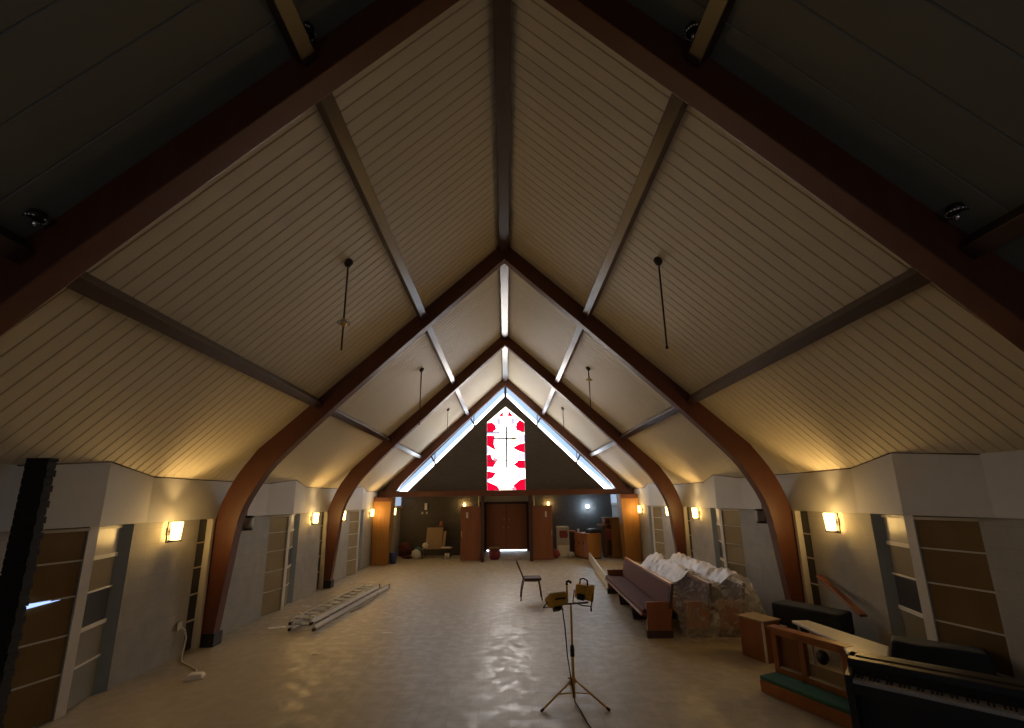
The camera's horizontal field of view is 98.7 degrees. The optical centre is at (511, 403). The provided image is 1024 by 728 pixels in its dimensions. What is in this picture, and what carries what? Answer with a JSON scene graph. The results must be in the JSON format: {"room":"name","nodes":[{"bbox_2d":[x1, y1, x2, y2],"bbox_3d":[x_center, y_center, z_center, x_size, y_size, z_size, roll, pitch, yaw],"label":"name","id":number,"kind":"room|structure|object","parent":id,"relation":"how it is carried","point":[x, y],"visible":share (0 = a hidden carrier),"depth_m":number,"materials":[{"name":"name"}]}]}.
{"room":"house of worship","nodes":[
{"label":"house of worship","id":0,"kind":"room"},
{"bbox_2d":[0,509,372,690],"bbox_3d":[-5.010,2.695,7.278,0.538,2.180,21.500,-1,-12,-1],"label":"wall","id":1,"kind":"structure","parent":0,"point":[158,579],"depth_m":6.21,"materials":[{"name":"paint"}]},
{"bbox_2d":[2,518,215,727],"bbox_3d":[-4.711,2.432,5.397,0.224,1.880,2.834,-1,-12,-1],"label":"window","id":2,"kind":"structure","parent":1,"relation":"in","point":[66,647],"depth_m":4.66,"materials":[{"name":"orange glass"}]},
{"bbox_2d":[26,600,57,608],"bbox_3d":[-4.693,1.979,4.306,0.024,0.058,0.467,-2,-12,6],"label":"window","id":3,"kind":"structure","parent":2,"relation":"attached to","point":[45,602],"depth_m":4.34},
{"bbox_2d":[165,521,183,542],"bbox_3d":[-4.647,1.759,6.045,0.165,0.278,0.186,-1,-12,-1],"label":"wall sconce","id":4,"kind":"object","parent":1,"relation":"attached to","point":[175,531],"visible":1,"depth_m":6.01,"materials":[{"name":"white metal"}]},
{"bbox_2d":[176,621,182,630],"bbox_3d":[-4.695,3.133,6.214,0.016,0.100,0.080,-1,-12,-1],"label":"outlet","id":5,"kind":"object","parent":1,"relation":"attached to","point":[179,625],"depth_m":6.20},
{"bbox_2d":[176,621,205,681],"bbox_3d":[-4.261,3.241,5.845,0.243,0.480,1.188,10,-17,-42],"label":"hanging cable","id":6,"kind":"object","parent":1,"relation":"hanging from","point":[195,675],"visible":1,"depth_m":5.59,"materials":[{"name":"white plastic"}]},
{"bbox_2d":[241,516,254,530],"bbox_3d":[-4.663,2.109,7.780,0.178,0.260,0.160,-1,-12,-1],"label":"sconce","id":7,"kind":"object","parent":1,"relation":"attached to","point":[248,521],"visible":0.88,"depth_m":7.73,"materials":[{"name":"brown metal"}]},
{"bbox_2d":[261,512,327,615],"bbox_3d":[-4.769,3.410,9.856,0.224,1.880,2.785,-1,-12,-1],"label":"window","id":8,"kind":"structure","parent":1,"relation":"in","point":[279,578],"depth_m":9.02,"materials":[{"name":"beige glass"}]},
{"bbox_2d":[310,513,318,524],"bbox_3d":[-4.705,2.731,10.479,0.165,0.278,0.186,-1,-12,-1],"label":"wall sconce","id":9,"kind":"object","parent":1,"relation":"attached to","point":[315,515],"visible":1,"depth_m":10.44,"materials":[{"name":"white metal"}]},
{"bbox_2d":[346,509,363,575],"bbox_3d":[-4.827,4.380,14.280,0.224,1.880,2.785,-1,-12,-1],"label":"window","id":10,"kind":"structure","parent":1,"relation":"in","point":[356,516],"depth_m":13.35,"materials":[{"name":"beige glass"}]},
{"bbox_2d":[0,461,377,531],"bbox_3d":[-4.886,1.563,7.528,0.555,0.734,21.500,-1,-12,-1],"label":"wall","id":11,"kind":"structure","parent":0,"point":[88,494],"depth_m":5.46,"materials":[{"name":"white paint"}]},
{"bbox_2d":[17,461,373,491],"bbox_3d":[-4.722,2.066,11.131,0.147,0.136,14.251,-1,-12,-1],"label":"trim","id":12,"kind":"structure","parent":11,"relation":"attached to","point":[110,461],"depth_m":5.87,"materials":[{"name":"brown wood"}]},
{"bbox_2d":[391,508,399,556],"bbox_3d":[-4.663,4.944,16.864,0.320,1.880,1.720,-1,-12,-1],"label":"wall","id":13,"kind":"structure","parent":0,"point":[396,525],"depth_m":17.17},
{"bbox_2d":[33,551,845,727],"bbox_3d":[-0.072,3.937,7.685,10.800,0.200,23.100,-1,-12,-1],"label":"floor","id":14,"kind":"structure","parent":0,"point":[462,649],"depth_m":5.62,"materials":[{"name":"tile"}]},
{"bbox_2d":[0,458,58,727],"bbox_3d":[-4.489,1.768,3.952,0.217,2.552,0.092,-1,-12,-1],"label":"post","id":15,"kind":"object","parent":14,"relation":"on","point":[29,519],"visible":1,"depth_m":4.00,"materials":[{"name":"wood"}]},
{"bbox_2d":[288,584,389,630],"bbox_3d":[-3.355,4.085,9.183,0.573,0.234,3.795,-2,-12,4],"label":"ladder","id":16,"kind":"object","parent":14,"relation":"on","point":[317,613],"visible":1,"depth_m":8.49,"materials":[{"name":"metal"}]},
{"bbox_2d":[370,497,395,565],"bbox_3d":[-4.506,4.433,15.427,0.620,2.260,0.570,-1,-12,-1],"label":"pier","id":17,"kind":"object","parent":14,"relation":"on","point":[384,507],"visible":0.98,"depth_m":15.20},
{"bbox_2d":[378,488,633,496],"bbox_3d":[-0.205,3.227,15.973,9.260,0.200,0.150,-1,-12,-1],"label":"header beam","id":18,"kind":"structure","parent":17,"relation":"on","point":[627,490],"depth_m":15.90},
{"bbox_2d":[389,552,396,563],"bbox_3d":[-4.156,5.384,15.372,0.270,0.370,0.270,-1,-12,-1],"label":"bin","id":19,"kind":"object","parent":14,"relation":"on","point":[393,555],"visible":1,"depth_m":15.28,"materials":[{"name":"plastic"}]},
{"bbox_2d":[398,541,411,556],"bbox_3d":[-4.148,5.642,17.096,0.533,0.603,0.427,-1,-12,-1],"label":"canvas bag","id":20,"kind":"object","parent":14,"relation":"on","point":[405,548],"visible":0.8,"depth_m":16.95,"materials":[{"name":"red fabric"}]},
{"bbox_2d":[411,549,420,558],"bbox_3d":[-3.616,5.642,16.558,0.382,0.358,0.319,-1,-12,-1],"label":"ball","id":21,"kind":"object","parent":14,"relation":"on","point":[416,554],"visible":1,"depth_m":16.46,"materials":[{"name":"white plastic"}]},
{"bbox_2d":[422,547,451,558],"bbox_3d":[-2.876,5.699,16.886,1.100,0.370,0.560,-1,-12,-1],"label":"table","id":22,"kind":"object","parent":14,"relation":"on","point":[450,548],"visible":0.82,"depth_m":16.66,"materials":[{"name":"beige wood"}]},
{"bbox_2d":[426,527,442,546],"bbox_3d":[-3.025,5.194,17.148,0.640,0.728,0.238,-1,-12,-1],"label":"plywood panel","id":23,"kind":"object","parent":22,"relation":"on","point":[434,534],"visible":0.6,"depth_m":17.15,"materials":[{"name":"beige wood"}]},
{"bbox_2d":[481,496,483,561],"bbox_3d":[-1.057,4.444,15.706,0.115,2.270,0.130,-1,-12,-1],"label":"post","id":24,"kind":"object","parent":14,"relation":"on","point":[482,497],"visible":1,"depth_m":15.64,"materials":[{"name":"brown wood"}]},
{"bbox_2d":[460,506,480,560],"bbox_3d":[-1.470,4.623,15.740,0.737,1.865,0.085,-1,-12,-1],"label":"door","id":25,"kind":"structure","parent":24,"relation":"attached to","point":[470,543],"depth_m":15.73,"materials":[{"name":"brown wood"}]},
{"bbox_2d":[489,546,499,559],"bbox_3d":[-0.642,5.484,16.194,0.430,0.435,0.430,-1,-12,-1],"label":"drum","id":26,"kind":"object","parent":14,"relation":"on","point":[494,552],"visible":1,"depth_m":16.03,"materials":[{"name":"red"}]},
{"bbox_2d":[199,247,808,647],"bbox_3d":[-0.105,0.330,7.498,9.330,6.767,0.210,-1,-12,-1],"label":"arch","id":27,"kind":"object","parent":14,"relation":"on","point":[234,507],"visible":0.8,"depth_m":7.38,"materials":[{"name":"brown wood"}]},
{"bbox_2d":[500,264,508,339],"bbox_3d":[-0.175,-2.370,10.413,0.170,0.151,4.360,-1,-12,-1],"label":"ridge beam","id":28,"kind":"structure","parent":27,"relation":"attached to","point":[504,269],"depth_m":10.02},
{"bbox_2d":[323,336,686,588],"bbox_3d":[-0.163,1.303,11.932,9.330,6.767,0.210,-1,-12,-1],"label":"arch","id":29,"kind":"object","parent":14,"relation":"on","point":[340,500],"visible":0.79,"depth_m":11.85,"materials":[{"name":"brown wood"}]},
{"bbox_2d":[385,379,625,491],"bbox_3d":[-0.221,2.273,16.356,9.330,6.767,0.210,-1,-12,-1],"label":"arch","id":30,"kind":"object","parent":14,"relation":"on","point":[612,477],"visible":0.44,"depth_m":16.48,"materials":[{"name":"brown wood"}]},
{"bbox_2d":[0,0,1023,352],"bbox_3d":[-0.045,-0.668,2.946,9.330,6.767,0.210,-1,-12,-1],"label":"arch","id":31,"kind":"object","parent":14,"relation":"on","point":[991,288],"visible":0.92,"depth_m":3.13,"materials":[{"name":"brown wood"}]},
{"bbox_2d":[493,0,510,251],"bbox_3d":[-0.117,-3.355,5.920,0.170,0.151,4.480,-1,-12,-1],"label":"ridge beam","id":32,"kind":"structure","parent":31,"relation":"attached to","point":[501,8],"depth_m":5.10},
{"bbox_2d":[515,560,542,600],"bbox_3d":[0.366,3.848,9.665,0.573,0.813,0.421,-1,-12,-1],"label":"chair","id":33,"kind":"object","parent":14,"relation":"on","point":[527,578],"visible":1,"depth_m":9.50,"materials":[{"name":"brown plastic"}]},
{"bbox_2d":[529,495,532,560],"bbox_3d":[0.678,4.426,15.732,0.115,2.270,0.130,-1,-12,-1],"label":"post","id":34,"kind":"object","parent":14,"relation":"on","point":[530,496],"visible":1,"depth_m":15.67,"materials":[{"name":"brown wood"}]},
{"bbox_2d":[532,505,553,559],"bbox_3d":[1.093,4.598,15.779,0.737,1.865,0.085,-1,-12,-1],"label":"door","id":35,"kind":"structure","parent":34,"relation":"attached to","point":[541,515],"depth_m":15.77,"materials":[{"name":"brown wood"}]},
{"bbox_2d":[556,526,569,556],"bbox_3d":[1.960,5.273,16.939,0.480,1.100,0.422,-1,-12,-1],"label":"sign","id":36,"kind":"object","parent":14,"relation":"on","point":[562,532],"visible":0.84,"depth_m":16.76,"materials":[{"name":"white paper"}]},
{"bbox_2d":[569,530,575,555],"bbox_3d":[2.340,5.374,17.025,0.240,0.930,0.440,-1,-12,-1],"label":"case","id":37,"kind":"object","parent":14,"relation":"on","point":[571,532],"visible":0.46,"depth_m":16.87,"materials":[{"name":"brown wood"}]},
{"bbox_2d":[540,578,610,727],"bbox_3d":[0.760,2.489,4.467,0.710,1.240,1.483,6,-14,-29],"label":"work light","id":38,"kind":"object","parent":14,"relation":"on","point":[583,591],"visible":1,"depth_m":4.85,"materials":[{"name":"metal"}]},
{"bbox_2d":[574,532,601,559],"bbox_3d":[2.796,5.223,16.269,0.620,0.890,1.020,4,-13,-20],"label":"cabinet","id":39,"kind":"object","parent":14,"relation":"on","point":[585,543],"depth_m":15.90,"materials":[{"name":"brown wood"}]},
{"bbox_2d":[574,532,601,534],"bbox_3d":[2.800,4.803,16.364,0.600,0.030,1.020,4,-13,-20],"label":"countertop","id":40,"kind":"structure","parent":39,"relation":"on","point":[574,532],"depth_m":16.00,"materials":[{"name":"orange wood"}]},
{"bbox_2d":[585,528,601,533],"bbox_3d":[3.006,4.671,16.216,0.480,0.160,0.400,4,-13,-20],"label":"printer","id":41,"kind":"object","parent":39,"relation":"on","point":[589,530],"visible":1,"depth_m":16.08,"materials":[{"name":"black plastic"}]},
{"bbox_2d":[589,553,607,589],"bbox_3d":[2.481,4.757,12.744,0.095,0.300,5.124,-2,-12,4],"label":"table","id":42,"kind":"object","parent":14,"relation":"on","point":[596,566],"visible":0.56,"depth_m":12.16,"materials":[{"name":"white laminate"}]},
{"bbox_2d":[601,517,621,557],"bbox_3d":[3.739,4.990,16.524,0.610,1.430,0.460,-1,-12,-1],"label":"cabinet","id":43,"kind":"object","parent":14,"relation":"on","point":[612,528],"visible":0.8,"depth_m":16.37,"materials":[{"name":"brown wood"}]},
{"bbox_2d":[597,523,605,557],"bbox_3d":[3.344,5.100,16.464,0.235,1.200,0.300,-1,-12,-1],"label":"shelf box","id":44,"kind":"object","parent":43,"relation":"attached to","point":[602,525],"visible":1,"depth_m":16.39,"materials":[{"name":"brown wood"}]},
{"bbox_2d":[616,494,641,561],"bbox_3d":[4.133,4.348,15.559,0.620,2.260,0.570,-1,-12,-1],"label":"pier","id":45,"kind":"object","parent":14,"relation":"on","point":[627,504],"visible":0.84,"depth_m":15.34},
{"bbox_2d":[605,557,674,637],"bbox_3d":[2.344,3.574,8.483,0.544,0.789,3.366,-1,-12,1],"label":"pew","id":46,"kind":"object","parent":14,"relation":"on","point":[649,595],"visible":1,"depth_m":7.69,"materials":[{"name":"brown wood"}]},
{"bbox_2d":[606,575,654,613],"bbox_3d":[2.291,3.605,8.478,0.403,0.091,3.250,-1,-12,1],"label":"seat cushion","id":47,"kind":"object","parent":46,"relation":"on","point":[632,592],"depth_m":8.25,"materials":[{"name":"purple fabric"}]},
{"bbox_2d":[622,560,669,600],"bbox_3d":[2.518,3.416,8.512,0.100,0.379,3.250,-1,-12,1],"label":"cushion","id":48,"kind":"object","parent":46,"relation":"on","point":[654,587],"depth_m":8.19,"materials":[{"name":"purple fabric"}]},
{"bbox_2d":[672,572,712,637],"bbox_3d":[2.944,3.568,8.492,0.544,0.789,3.366,-1,-12,1],"label":"pew","id":49,"kind":"object","parent":14,"relation":"on","point":[691,593],"visible":0.48,"depth_m":6.91,"materials":[{"name":"brown wood"}]},
{"bbox_2d":[673,590,689,612],"bbox_3d":[2.891,3.599,8.487,0.403,0.091,3.250,-1,-12,1],"label":"seat cushion","id":50,"kind":"object","parent":49,"relation":"on","point":[678,596],"depth_m":7.48,"materials":[{"name":"red fabric"}]},
{"bbox_2d":[673,575,707,600],"bbox_3d":[3.117,3.410,8.521,0.100,0.379,3.250,-1,-12,1],"label":"cushion","id":51,"kind":"object","parent":49,"relation":"on","point":[691,588],"depth_m":7.53,"materials":[{"name":"red fabric"}]},
{"bbox_2d":[710,576,745,636],"bbox_3d":[3.474,3.563,8.500,0.544,0.789,3.366,-1,-12,1],"label":"pew","id":52,"kind":"object","parent":14,"relation":"on","point":[727,598],"visible":0.41,"depth_m":6.89,"materials":[{"name":"brown wood"}]},
{"bbox_2d":[641,552,749,594],"bbox_3d":[3.325,3.292,8.693,1.173,0.455,3.098,-1,-12,1],"label":"plastic sheet","id":53,"kind":"object","parent":52,"relation":"on","point":[673,569],"visible":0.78,"depth_m":8.45,"materials":[{"name":"white"}]},
{"bbox_2d":[711,595,719,611],"bbox_3d":[3.421,3.594,8.495,0.403,0.091,3.250,-1,-12,1],"label":"seat cushion","id":54,"kind":"object","parent":52,"relation":"on","point":[714,607],"depth_m":7.22,"materials":[{"name":"red fabric"}]},
{"bbox_2d":[711,579,740,599],"bbox_3d":[3.647,3.405,8.530,0.100,0.379,3.250,-1,-12,1],"label":"cushion","id":55,"kind":"object","parent":52,"relation":"on","point":[729,589],"depth_m":7.35,"materials":[{"name":"red fabric"}]},
{"bbox_2d":[736,612,780,664],"bbox_3d":[3.357,3.148,5.947,0.340,0.510,0.420,4,-13,-22],"label":"box","id":56,"kind":"object","parent":14,"relation":"on","point":[756,640],"visible":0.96,"depth_m":5.86,"materials":[{"name":"brown wood"}]},
{"bbox_2d":[760,624,853,727],"bbox_3d":[3.159,2.769,4.497,0.400,0.635,1.250,5,-13,-23],"label":"rail","id":57,"kind":"object","parent":14,"relation":"on","point":[817,690],"visible":0.83,"depth_m":4.63,"materials":[{"name":"orange wood"}]},
{"bbox_2d":[760,672,849,713],"bbox_3d":[3.112,2.928,4.412,0.270,0.040,1.200,5,-13,-23],"label":"cushion","id":58,"kind":"object","parent":57,"relation":"on","point":[829,698],"depth_m":4.51,"materials":[{"name":"fabric"}]},
{"bbox_2d":[772,600,854,634],"bbox_3d":[4.125,3.103,6.031,0.360,0.615,0.880,6,-14,-30],"label":"bench","id":59,"kind":"object","parent":14,"relation":"on","point":[787,611],"visible":0.57,"depth_m":5.95,"materials":[{"name":"fabric"}]},
{"bbox_2d":[792,620,888,664],"bbox_3d":[3.489,2.792,4.616,0.526,0.632,1.376,-1,-12,-1],"label":"folding table","id":60,"kind":"object","parent":14,"relation":"on","point":[860,644],"visible":0.62,"depth_m":4.67,"materials":[{"name":"white laminate"}]},
{"bbox_2d":[844,651,1023,727],"bbox_3d":[3.272,2.364,3.062,1.420,0.810,0.440,-12,-17,43],"label":"digital piano","id":61,"kind":"object","parent":14,"relation":"on","point":[882,691],"visible":1,"depth_m":3.25,"materials":[{"name":"black plastic"}]},
{"bbox_2d":[891,635,996,675],"bbox_3d":[4.288,2.724,4.375,0.800,0.641,0.416,-11,-16,39],"label":"bench","id":62,"kind":"object","parent":14,"relation":"on","point":[975,659],"visible":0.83,"depth_m":4.31,"materials":[{"name":"fabric"}]},
{"bbox_2d":[380,396,629,491],"bbox_3d":[-0.237,1.192,16.772,9.800,4.582,0.160,-1,-12,-1],"label":"wall","id":63,"kind":"structure","parent":0,"point":[463,467],"depth_m":16.45,"materials":[{"name":"paint"}]},
{"bbox_2d":[398,387,505,490],"bbox_3d":[-2.222,1.206,16.723,4.030,4.180,0.120,-1,-12,-1],"label":"window","id":64,"kind":"structure","parent":63,"relation":"in","point":[482,412],"depth_m":16.71,"materials":[{"name":"clear glass"}]},
{"bbox_2d":[487,407,524,489],"bbox_3d":[-0.231,1.670,16.647,1.420,3.190,0.050,-1,-12,-1],"label":"window","id":65,"kind":"structure","parent":63,"relation":"in","point":[499,477],"depth_m":16.62,"materials":[{"name":"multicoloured glass"}]},
{"bbox_2d":[493,426,515,467],"bbox_3d":[-0.265,1.620,16.581,0.870,1.580,0.030,-1,-12,-1],"label":"wall cross","id":66,"kind":"object","parent":65,"relation":"attached to","point":[506,438],"visible":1,"depth_m":16.59,"materials":[{"name":"metal"}]},
{"bbox_2d":[507,388,613,488],"bbox_3d":[1.791,1.252,16.765,3.945,4.006,0.120,-1,-12,-1],"label":"window","id":67,"kind":"structure","parent":63,"relation":"in","point":[524,408],"depth_m":16.77,"materials":[{"name":"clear glass"}]},
{"bbox_2d":[399,487,613,555],"bbox_3d":[-0.227,4.862,18.435,10.200,2.600,1.300,-1,-12,-1],"label":"wall","id":68,"kind":"structure","parent":0,"point":[570,511],"depth_m":17.85,"materials":[{"name":"paint"}]},
{"bbox_2d":[480,489,532,501],"bbox_3d":[-0.247,4.013,19.210,2.400,0.610,0.150,-1,-12,-1],"label":"wall","id":69,"kind":"structure","parent":0,"point":[524,497],"depth_m":19.11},
{"bbox_2d":[487,504,506,549],"bbox_3d":[-0.660,5.239,18.777,0.847,1.880,0.100,-1,-12,-1],"label":"door","id":70,"kind":"structure","parent":69,"relation":"in","point":[496,513],"depth_m":18.78,"materials":[{"name":"brown wood"}]},
{"bbox_2d":[480,501,532,551],"bbox_3d":[-0.230,5.237,18.865,2.300,2.050,0.100,-1,-12,-1],"label":"trim","id":71,"kind":"structure","parent":69,"relation":"attached to","point":[520,502],"depth_m":18.90,"materials":[{"name":"brown wood"}]},
{"bbox_2d":[507,504,526,549],"bbox_3d":[0.203,5.231,18.790,0.847,1.880,0.100,-1,-12,-1],"label":"door","id":72,"kind":"structure","parent":69,"relation":"in","point":[516,513],"depth_m":18.79,"materials":[{"name":"brown wood"}]},
{"bbox_2d":[0,0,1023,491],"bbox_3d":[-0.111,-0.778,7.162,10.463,4.777,19.660,-1,-12,-1],"label":"ceiling","id":73,"kind":"structure","parent":0,"point":[252,260],"depth_m":4.26,"materials":[{"name":"wood"}]},
{"bbox_2d":[0,225,34,263],"bbox_3d":[-3.185,-1.609,0.130,0.195,0.197,5.645,-1,-12,-1],"label":"beam","id":74,"kind":"structure","parent":73,"relation":"attached to","point":[13,247],"depth_m":2.79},
{"bbox_2d":[22,208,49,226],"bbox_3d":[-3.090,-1.200,2.854,0.127,0.110,0.127,-1,-12,-1],"label":"ceiling spotlight","id":75,"kind":"object","parent":73,"relation":"attached to","point":[38,217],"visible":1,"depth_m":2.84,"materials":[{"name":"brown metal"}]},
{"bbox_2d":[26,208,47,222],"bbox_3d":[-3.090,-1.230,2.861,0.100,0.050,0.100,-1,-12,-1],"label":"cup","id":76,"kind":"object","parent":75,"relation":"on","point":[35,214],"depth_m":2.84,"materials":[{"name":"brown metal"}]},
{"bbox_2d":[66,272,323,408],"bbox_3d":[-3.252,-0.486,5.250,0.195,0.197,4.480,-1,-12,-1],"label":"ceiling beam","id":77,"kind":"structure","parent":73,"relation":"attached to","point":[87,285],"depth_m":4.16,"materials":[{"name":"wood"}]},
{"bbox_2d":[266,0,316,66],"bbox_3d":[-1.495,-3.171,0.494,0.195,0.197,5.645,-1,-12,-1],"label":"beam","id":78,"kind":"structure","parent":73,"relation":"attached to","point":[285,13],"depth_m":3.01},
{"bbox_2d":[303,21,316,41],"bbox_3d":[-1.484,-2.688,3.186,0.127,0.110,0.127,-1,-12,-1],"label":"ceiling spotlight","id":79,"kind":"object","parent":73,"relation":"attached to","point":[310,30],"visible":0.5,"depth_m":3.18,"materials":[{"name":"brown metal"}]},
{"bbox_2d":[337,258,352,349],"bbox_3d":[-2.007,-1.206,5.296,0.159,1.174,0.159,-1,-12,-1],"label":"pendant light","id":80,"kind":"object","parent":73,"relation":"hanging from","point":[348,263],"visible":1,"depth_m":5.28,"materials":[{"name":"brown metal"}]},
{"bbox_2d":[340,318,347,326],"bbox_3d":[-2.003,-0.969,5.244,0.100,0.110,0.098,-1,-12,-1],"label":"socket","id":81,"kind":"object","parent":80,"relation":"attached to","point":[343,322],"depth_m":5.21,"materials":[{"name":"gold metal"}]},
{"bbox_2d":[331,409,391,442],"bbox_3d":[-3.310,0.499,9.743,0.195,0.197,4.360,-1,-12,-1],"label":"beam","id":82,"kind":"structure","parent":73,"relation":"attached to","point":[338,414],"depth_m":9.35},
{"bbox_2d":[316,93,427,320],"bbox_3d":[-1.562,-2.048,5.614,0.195,0.197,4.480,-1,-12,-1],"label":"beam","id":83,"kind":"structure","parent":73,"relation":"attached to","point":[328,108],"depth_m":4.54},
{"bbox_2d":[396,443,422,458],"bbox_3d":[-3.368,1.471,14.172,0.195,0.197,4.350,-1,-12,-1],"label":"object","id":84,"kind":"structure","parent":73,"relation":"attached to","point":[400,446],"depth_m":14.21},
{"bbox_2d":[425,327,455,385],"bbox_3d":[-1.621,-1.062,10.107,0.195,0.197,4.360,-1,-12,-1],"label":"beam","id":85,"kind":"structure","parent":73,"relation":"attached to","point":[430,333],"depth_m":9.69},
{"bbox_2d":[454,389,468,415],"bbox_3d":[-1.679,-0.091,14.537,0.195,0.197,4.350,-1,-12,-1],"label":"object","id":86,"kind":"structure","parent":73,"relation":"attached to","point":[457,392],"depth_m":14.35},
{"bbox_2d":[502,347,507,381],"bbox_3d":[-0.233,-1.398,14.842,0.170,0.151,4.350,-1,-12,-1],"label":"ridge beam","id":87,"kind":"structure","parent":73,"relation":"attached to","point":[504,350],"depth_m":14.69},
{"bbox_2d":[542,388,555,414],"bbox_3d":[1.246,-0.120,14.581,0.195,0.197,4.350,-1,-12,-1],"label":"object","id":88,"kind":"structure","parent":73,"relation":"attached to","point":[552,392],"depth_m":14.45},
{"bbox_2d":[555,325,583,384],"bbox_3d":[1.304,-1.091,10.152,0.195,0.197,4.360,-1,-12,-1],"label":"beam","id":89,"kind":"structure","parent":73,"relation":"attached to","point":[578,333],"depth_m":9.74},
{"bbox_2d":[586,366,592,417],"bbox_3d":[1.743,-0.270,9.880,0.159,1.192,0.159,-1,-12,-1],"label":"stem","id":90,"kind":"object","parent":73,"relation":"hanging from","point":[588,379],"visible":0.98,"depth_m":9.90,"materials":[{"name":"brown metal"}]},
{"bbox_2d":[589,440,614,456],"bbox_3d":[2.976,1.409,14.269,0.195,0.197,4.350,-1,-12,-1],"label":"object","id":91,"kind":"structure","parent":73,"relation":"attached to","point":[607,445],"depth_m":14.25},
{"bbox_2d":[582,93,687,318],"bbox_3d":[1.362,-2.076,5.659,0.195,0.197,4.480,-1,-12,-1],"label":"beam","id":92,"kind":"structure","parent":73,"relation":"attached to","point":[675,109],"depth_m":4.59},
{"bbox_2d":[619,406,678,440],"bbox_3d":[3.034,0.437,9.839,0.195,0.197,4.360,-1,-12,-1],"label":"beam","id":93,"kind":"structure","parent":73,"relation":"attached to","point":[671,410],"depth_m":9.46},
{"bbox_2d":[653,256,667,348],"bbox_3d":[1.828,-1.236,5.353,0.120,1.199,0.117,-1,-12,-1],"label":"stem","id":94,"kind":"object","parent":73,"relation":"hanging from","point":[657,260],"visible":0.98,"depth_m":5.38,"materials":[{"name":"brown metal"}]},
{"bbox_2d":[684,21,698,41],"bbox_3d":[1.331,-2.729,3.232,0.127,0.110,0.127,-1,-12,-1],"label":"ceiling spotlight","id":95,"kind":"object","parent":73,"relation":"attached to","point":[691,28],"visible":0.8,"depth_m":3.22,"materials":[{"name":"brown metal"}]},
{"bbox_2d":[686,0,735,67],"bbox_3d":[1.429,-3.199,0.539,0.195,0.197,5.645,-1,-12,-1],"label":"beam","id":96,"kind":"structure","parent":73,"relation":"attached to","point":[716,14],"depth_m":3.05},
{"bbox_2d":[686,268,930,404],"bbox_3d":[3.092,-0.548,5.346,0.195,0.197,4.480,-1,-12,-1],"label":"ceiling beam","id":97,"kind":"structure","parent":73,"relation":"attached to","point":[910,280],"depth_m":4.26,"materials":[{"name":"wood"}]},
{"bbox_2d":[943,202,969,220],"bbox_3d":[2.969,-1.280,2.941,0.127,0.110,0.127,-1,-12,-1],"label":"ceiling spotlight","id":98,"kind":"object","parent":73,"relation":"attached to","point":[953,210],"visible":1,"depth_m":2.92,"materials":[{"name":"brown metal"}]},
{"bbox_2d":[945,202,964,215],"bbox_3d":[2.969,-1.309,2.947,0.100,0.050,0.100,-1,-12,-1],"label":"cup","id":99,"kind":"object","parent":98,"relation":"on","point":[955,208],"depth_m":2.92,"materials":[{"name":"brown metal"}]},
{"bbox_2d":[960,203,1023,258],"bbox_3d":[3.159,-1.671,0.226,0.195,0.197,5.645,-1,-12,-1],"label":"beam","id":100,"kind":"structure","parent":73,"relation":"attached to","point":[1008,227],"depth_m":2.79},
{"bbox_2d":[612,505,622,556],"bbox_3d":[4.256,4.857,17.000,0.320,1.880,1.720,-1,-12,-1],"label":"wall","id":101,"kind":"structure","parent":0,"point":[614,507],"depth_m":17.36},
{"bbox_2d":[634,449,1023,518],"bbox_3d":[4.697,1.470,7.674,0.555,0.734,21.500,-1,-12,-1],"label":"wall","id":102,"kind":"structure","parent":0,"point":[986,485],"depth_m":5.07,"materials":[{"name":"white paint"}]},
{"bbox_2d":[634,452,979,488],"bbox_3d":[4.433,1.976,11.270,0.146,0.136,14.251,-1,-12,-1],"label":"trim","id":103,"kind":"structure","parent":102,"relation":"attached to","point":[890,452],"depth_m":5.61,"materials":[{"name":"brown wood"}]},
{"bbox_2d":[638,505,1023,680],"bbox_3d":[4.850,2.598,7.428,0.538,2.180,21.500,-1,-12,-1],"label":"wall","id":104,"kind":"structure","parent":0,"point":[848,559],"depth_m":5.95,"materials":[{"name":"paint"}]},
{"bbox_2d":[648,506,665,559],"bbox_3d":[4.487,4.289,14.422,0.224,1.880,2.785,-1,-12,-1],"label":"window","id":105,"kind":"structure","parent":104,"relation":"in","point":[655,512],"depth_m":13.54,"materials":[{"name":"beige glass"}]},
{"bbox_2d":[692,507,699,519],"bbox_3d":[4.449,2.642,10.618,0.165,0.278,0.186,-1,-12,-1],"label":"wall sconce","id":106,"kind":"object","parent":104,"relation":"attached to","point":[695,513],"visible":1,"depth_m":10.57,"materials":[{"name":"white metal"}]},
{"bbox_2d":[683,507,749,607],"bbox_3d":[4.545,3.319,9.998,0.224,1.880,2.785,-1,-12,-1],"label":"window","id":107,"kind":"structure","parent":104,"relation":"in","point":[726,526],"depth_m":9.20,"materials":[{"name":"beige glass"}]},
{"bbox_2d":[754,509,767,523],"bbox_3d":[4.477,2.020,7.919,0.178,0.260,0.160,-1,-12,-1],"label":"sconce","id":108,"kind":"object","parent":104,"relation":"attached to","point":[760,515],"visible":0.89,"depth_m":7.87,"materials":[{"name":"brown metal"}]},
{"bbox_2d":[823,512,840,532],"bbox_3d":[4.507,1.669,6.184,0.165,0.278,0.186,-1,-12,-1],"label":"wall sconce","id":109,"kind":"object","parent":104,"relation":"attached to","point":[831,522],"visible":1,"depth_m":6.14,"materials":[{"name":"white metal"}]},
{"bbox_2d":[816,575,866,616],"bbox_3d":[4.471,2.599,6.005,0.090,0.351,0.949,-2,-12,7],"label":"wooden plank","id":110,"kind":"object","parent":104,"relation":"attached to","point":[828,584],"visible":1,"depth_m":5.92,"materials":[{"name":"brown wood"}]},
{"bbox_2d":[792,511,1014,678],"bbox_3d":[4.603,2.341,5.539,0.224,1.880,2.834,-1,-12,-1],"label":"window","id":111,"kind":"structure","parent":104,"relation":"in","point":[938,586],"depth_m":4.74,"materials":[{"name":"orange glass"}]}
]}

